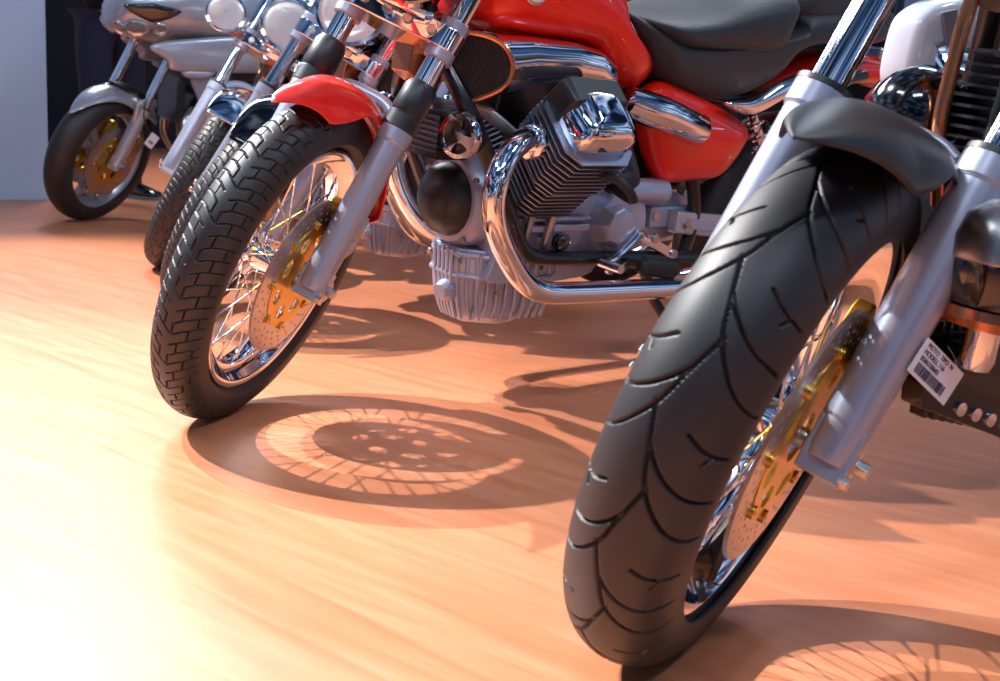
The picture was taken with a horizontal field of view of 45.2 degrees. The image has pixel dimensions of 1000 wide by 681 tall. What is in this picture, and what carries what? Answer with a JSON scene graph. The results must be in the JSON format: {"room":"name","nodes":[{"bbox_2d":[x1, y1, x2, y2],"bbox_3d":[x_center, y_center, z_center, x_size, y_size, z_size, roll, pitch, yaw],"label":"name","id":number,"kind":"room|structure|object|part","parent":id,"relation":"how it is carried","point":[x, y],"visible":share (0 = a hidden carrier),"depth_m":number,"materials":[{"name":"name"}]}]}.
{"room":"motorcycle showroom","nodes":[
{"label":"motorcycle showroom","id":0,"kind":"room"},
{"bbox_2d":[0,0,48,199],"bbox_3d":[-4.354,-1.843,4.588,4.988,2.600,0.080,-4,13,-33],"label":"wall","id":1,"kind":"structure","parent":0,"point":[23,76],"depth_m":6.00,"materials":[{"name":"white paint"}]},
{"bbox_2d":[45,0,894,147],"bbox_3d":[1.203,-3.836,11.515,26.000,4.400,0.100,3,11,0],"label":"wall","id":2,"kind":"structure","parent":0,"point":[61,63],"depth_m":11.74,"materials":[{"name":"black paint"}]},
{"bbox_2d":[0,142,999,680],"bbox_3d":[1.018,-0.320,5.022,26.000,0.001,22.000,3,11,0],"label":"floor","id":3,"kind":"structure","parent":0,"point":[397,503],"depth_m":1.82,"materials":[{"name":"laminate"}]},
{"bbox_2d":[43,0,262,219],"bbox_3d":[-1.053,-1.274,5.664,2.172,1.408,0.623,-4,13,-31],"label":"motorcycle","id":4,"kind":"object","parent":3,"relation":"on","point":[177,36],"visible":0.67,"depth_m":5.20,"materials":[{"name":"silver metal"}]},
{"bbox_3d":[-1.623,-0.877,5.248,0.066,0.299,0.066,27,1,16],"label":"fork leg","id":5,"kind":"part","parent":4,"relation":"part of","materials":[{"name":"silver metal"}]},
{"bbox_3d":[-1.565,-0.989,5.251,0.032,0.168,0.124,27,1,16],"label":"fender arm","id":6,"kind":"part","parent":4,"relation":"part of","materials":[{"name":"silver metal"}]},
{"bbox_3d":[-1.464,-1.382,5.069,0.236,0.085,0.032,3,30,-12],"label":"headlight glass","id":7,"kind":"part","parent":4,"relation":"part of","materials":[{"name":"orange glass"}]},
{"bbox_2d":[144,0,390,267],"bbox_3d":[-0.498,-1.039,4.623,0.764,1.408,2.208,9,13,29],"label":"motorcycle","id":8,"kind":"object","parent":3,"relation":"on","point":[220,104],"visible":0.24,"depth_m":4.00,"materials":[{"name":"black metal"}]},
{"bbox_3d":[-1.034,-0.711,4.038,0.063,0.349,0.071,29,-10,-9],"label":"fork leg","id":9,"kind":"part","parent":8,"relation":"part of","materials":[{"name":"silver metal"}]},
{"bbox_2d":[205,0,246,38],"bbox_3d":[-0.920,-1.095,4.057,0.132,0.148,0.110,3,11,0],"label":"spot lamp","id":10,"kind":"object","parent":8,"relation":"attached to","point":[225,16],"depth_m":4.02,"materials":[{"name":"white"}]},
{"bbox_3d":[-0.471,-0.941,4.770,0.305,0.640,1.390,22,19,26],"label":"frame","id":11,"kind":"part","parent":8,"relation":"part of","materials":[{"name":"silver metal"}]},
{"bbox_3d":[-0.595,-1.097,4.414,0.310,0.338,0.490,22,19,26],"label":"fuel tank","id":12,"kind":"part","parent":8,"relation":"part of","materials":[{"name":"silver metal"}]},
{"bbox_2d":[160,0,684,309],"bbox_3d":[0.004,-0.826,3.625,2.192,1.427,0.730,-6,14,-39],"label":"motorcycle","id":13,"kind":"object","parent":3,"relation":"on","point":[367,59],"visible":0.17,"depth_m":3.19,"materials":[{"name":"silver metal"}]},
{"bbox_3d":[-0.711,-0.531,3.222,0.063,0.349,0.071,32,0,2],"label":"fork leg","id":14,"kind":"part","parent":13,"relation":"part of","materials":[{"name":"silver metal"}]},
{"bbox_3d":[-0.528,-0.415,3.215,0.063,0.349,0.071,32,0,2],"label":"fork leg","id":15,"kind":"part","parent":13,"relation":"part of","materials":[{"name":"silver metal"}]},
{"bbox_3d":[-0.150,-0.883,3.445,0.490,0.338,0.310,-6,26,-39],"label":"fuel tank","id":16,"kind":"part","parent":13,"relation":"part of","materials":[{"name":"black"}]},
{"bbox_3d":[0.073,-0.711,3.734,1.399,0.645,0.305,-6,26,-39],"label":"frame","id":17,"kind":"part","parent":13,"relation":"part of","materials":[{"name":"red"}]},
{"bbox_2d":[150,0,893,418],"bbox_3d":[0.248,-0.607,2.630,2.202,1.407,0.734,-6,14,-39],"label":"motorcycle","id":18,"kind":"object","parent":3,"relation":"on","point":[560,134],"visible":0.85,"depth_m":2.31,"materials":[{"name":"red metal"}]},
{"bbox_3d":[-0.436,-0.318,2.210,0.063,0.349,0.071,28,-4,9],"label":"fork leg","id":19,"kind":"part","parent":18,"relation":"part of","materials":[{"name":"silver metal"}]},
{"bbox_3d":[-0.267,-0.230,2.179,0.063,0.349,0.071,28,-4,9],"label":"fork leg","id":20,"kind":"part","parent":18,"relation":"part of","materials":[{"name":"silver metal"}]},
{"bbox_2d":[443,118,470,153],"bbox_3d":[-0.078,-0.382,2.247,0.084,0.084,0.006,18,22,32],"label":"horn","id":21,"kind":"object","parent":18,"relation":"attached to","point":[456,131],"depth_m":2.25,"materials":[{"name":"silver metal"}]},
{"bbox_2d":[447,115,486,153],"bbox_3d":[-0.059,-0.387,2.272,0.082,0.082,0.056,11,14,34],"label":"horn","id":22,"kind":"object","parent":18,"relation":"on","point":[466,134],"depth_m":2.24,"materials":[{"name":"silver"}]},
{"bbox_3d":[0.093,-0.688,2.458,0.490,0.338,0.310,-7,21,-40],"label":"fuel tank","id":23,"kind":"part","parent":18,"relation":"part of","materials":[{"name":"red metal"}]},
{"bbox_3d":[0.169,-0.460,2.317,0.156,0.093,0.093,-7,21,-40],"label":"crown","id":24,"kind":"part","parent":18,"relation":"part of","materials":[{"name":"silver metal"}]},
{"bbox_3d":[0.321,-0.512,2.736,1.403,0.648,0.305,-7,21,-40],"label":"frame","id":25,"kind":"part","parent":18,"relation":"part of","materials":[{"name":"red"}]},
{"bbox_3d":[0.314,-0.199,2.609,0.062,0.086,0.262,13,15,41],"label":"shift lever","id":26,"kind":"part","parent":18,"relation":"part of","materials":[{"name":"silver metal"}]},
{"bbox_3d":[0.316,-0.328,2.634,0.140,0.060,0.059,-7,21,-40],"label":"starter motor","id":27,"kind":"part","parent":18,"relation":"part of","materials":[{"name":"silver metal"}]},
{"bbox_3d":[0.429,-0.466,2.697,0.367,0.222,0.090,-7,21,-40],"label":"panel","id":28,"kind":"part","parent":18,"relation":"part of","materials":[{"name":"red paint"}]},
{"bbox_3d":[0.539,-0.702,2.854,1.041,0.256,0.330,-7,21,-40],"label":"seat","id":29,"kind":"part","parent":18,"relation":"part of","materials":[{"name":"black leather"}]},
{"bbox_3d":[0.645,-0.584,2.766,0.385,0.134,0.036,-7,21,-40],"label":"trim","id":30,"kind":"part","parent":18,"relation":"part of","materials":[{"name":"silver metal"}]},
{"bbox_2d":[865,46,883,61],"bbox_3d":[1.017,-0.775,3.253,0.158,0.050,0.157,3,11,0],"label":"tail light","id":31,"kind":"object","parent":18,"relation":"on","point":[874,52],"depth_m":3.19,"materials":[{"name":"red plastic"}]},
{"bbox_2d":[563,0,999,665],"bbox_3d":[0.996,-0.261,1.673,2.202,1.176,0.713,-3,12,-27],"label":"motorcycle","id":32,"kind":"object","parent":3,"relation":"on","point":[854,261],"visible":1,"depth_m":1.17,"materials":[{"name":"black rubber"}]},
{"bbox_3d":[0.264,-0.110,1.324,0.066,0.374,0.074,30,0,23],"label":"fork leg","id":33,"kind":"part","parent":32,"relation":"part of","materials":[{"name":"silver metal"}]},
{"bbox_3d":[0.421,-0.021,1.247,0.066,0.374,0.074,30,0,23],"label":"fork leg","id":34,"kind":"part","parent":32,"relation":"part of","materials":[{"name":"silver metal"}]},
{"bbox_3d":[0.579,-0.452,1.321,0.136,0.180,0.064,-4,19,-30],"label":"frame","id":35,"kind":"part","parent":32,"relation":"part of","materials":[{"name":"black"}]},
{"bbox_2d":[904,0,921,7],"bbox_3d":[2.998,-2.562,8.638,0.130,3.200,0.080,3,11,0],"label":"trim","id":36,"kind":"structure","parent":3,"relation":"on","point":[907,3],"depth_m":8.63,"materials":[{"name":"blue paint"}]},
{"bbox_2d":[894,0,904,17],"bbox_3d":[4.733,-2.421,8.903,3.600,3.000,0.060,3,11,0],"label":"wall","id":37,"kind":"structure","parent":0,"point":[899,4],"depth_m":8.88,"materials":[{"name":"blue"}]}
]}

